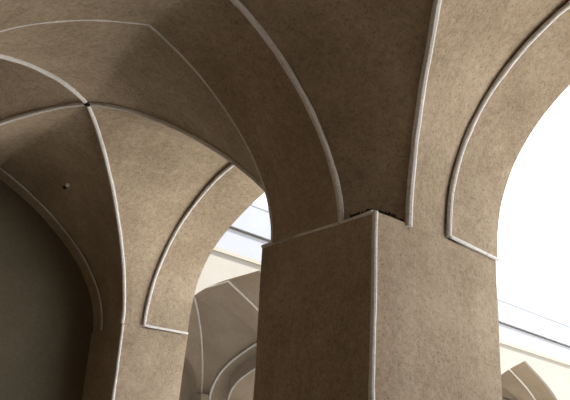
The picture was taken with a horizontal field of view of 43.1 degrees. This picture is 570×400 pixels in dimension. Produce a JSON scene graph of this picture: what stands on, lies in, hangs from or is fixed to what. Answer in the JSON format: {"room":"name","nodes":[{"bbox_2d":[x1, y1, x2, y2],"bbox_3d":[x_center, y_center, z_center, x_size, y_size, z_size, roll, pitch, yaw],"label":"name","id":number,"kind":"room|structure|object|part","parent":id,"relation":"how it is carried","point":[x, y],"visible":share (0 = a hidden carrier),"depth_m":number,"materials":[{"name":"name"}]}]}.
{"room":"vaulted arcade","nodes":[
{"label":"vaulted arcade","id":0,"kind":"room"},
{"bbox_3d":[0.392,2.032,0.571,4.200,0.200,15.000,22,-30,-35],"label":"floor","id":1,"kind":"structure","parent":0,"visible":0},
{"bbox_2d":[0,167,103,399],"bbox_3d":[-2.668,1.508,5.388,2.630,4.280,0.411,22,-30,-35],"label":"wall","id":2,"kind":"structure","parent":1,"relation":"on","point":[51,307],"depth_m":6.14,"materials":[{"name":"paint"}]},
{"bbox_2d":[82,325,187,399],"bbox_3d":[-1.464,2.544,5.869,0.650,2.926,0.891,22,-30,-35],"label":"pier","id":3,"kind":"object","parent":1,"relation":"on","point":[130,362],"visible":0.91,"depth_m":6.01,"materials":[{"name":"paint"}]},
{"bbox_2d":[0,21,263,329],"bbox_3d":[-1.502,-0.168,4.808,2.711,1.308,2.900,22,-30,-35],"label":"vault","id":4,"kind":"object","parent":3,"relation":"on","point":[110,111],"visible":0.77,"depth_m":5.21,"materials":[{"name":"paint"}]},
{"bbox_2d":[145,327,183,334],"bbox_3d":[-1.254,0.645,6.789,0.378,1.400,0.817,22,-30,-35],"label":"trim","id":5,"kind":"structure","parent":3,"relation":"on","point":[145,327],"depth_m":6.19,"materials":[{"name":"paint"}]},
{"bbox_2d":[142,163,263,334],"bbox_3d":[-0.243,0.193,5.641,0.461,1.381,2.320,22,-30,-35],"label":"arch","id":6,"kind":"object","parent":3,"relation":"on","point":[232,192],"visible":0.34,"depth_m":6.20,"materials":[{"name":"paint"}]},
{"bbox_2d":[179,203,569,399],"bbox_3d":[2.919,5.107,14.670,17.720,5.890,3.535,22,-30,-35],"label":"arcade wing","id":7,"kind":"object","parent":1,"relation":"on","point":[220,353],"visible":0.15,"depth_m":12.96,"materials":[{"name":"paint"}]},
{"bbox_3d":[-2.628,4.209,12.245,3.440,4.900,0.230,22,-30,-35],"label":"panel","id":8,"kind":"part","parent":7,"relation":"part of","materials":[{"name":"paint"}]},
{"bbox_3d":[4.073,2.814,14.361,17.720,0.055,0.320,22,-30,-35],"label":"moulding","id":9,"kind":"part","parent":7,"relation":"part of","materials":[{"name":"beige stone"}]},
{"bbox_2d":[253,209,501,399],"bbox_3d":[0.431,1.617,3.492,1.037,2.925,0.894,22,-30,-35],"label":"pier","id":10,"kind":"object","parent":1,"relation":"on","point":[367,305],"visible":1,"depth_m":3.55,"materials":[{"name":"paint"}]},
{"bbox_2d":[0,0,343,243],"bbox_3d":[-0.586,-0.743,3.560,1.977,1.396,0.572,22,-30,-35],"label":"arch","id":11,"kind":"object","parent":10,"relation":"on","point":[281,131],"visible":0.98,"depth_m":3.81,"materials":[{"name":"paint"}]},
{"bbox_2d":[350,208,403,221],"bbox_3d":[0.459,0.079,3.585,0.275,0.048,0.140,2,-24,4],"label":"debris","id":12,"kind":"object","parent":10,"relation":"on","point":[379,211],"visible":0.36,"depth_m":3.58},
{"bbox_2d":[240,0,569,239],"bbox_3d":[0.600,-1.023,2.501,2.726,1.298,2.806,22,-30,-35],"label":"vault","id":13,"kind":"object","parent":10,"relation":"on","point":[394,89],"visible":0.91,"depth_m":3.62,"materials":[{"name":"paint"}]},
{"bbox_2d":[449,238,474,250],"bbox_3d":[0.802,-0.220,4.530,0.378,1.400,0.817,22,-30,-35],"label":"trim","id":14,"kind":"structure","parent":10,"relation":"on","point":[452,240],"depth_m":3.90,"materials":[{"name":"paint"}]},
{"bbox_2d":[446,1,569,260],"bbox_3d":[1.813,-0.667,3.381,0.462,1.391,2.323,22,-30,-35],"label":"arch","id":15,"kind":"object","parent":10,"relation":"on","point":[538,73],"visible":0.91,"depth_m":3.97,"materials":[{"name":"paint"}]}
]}

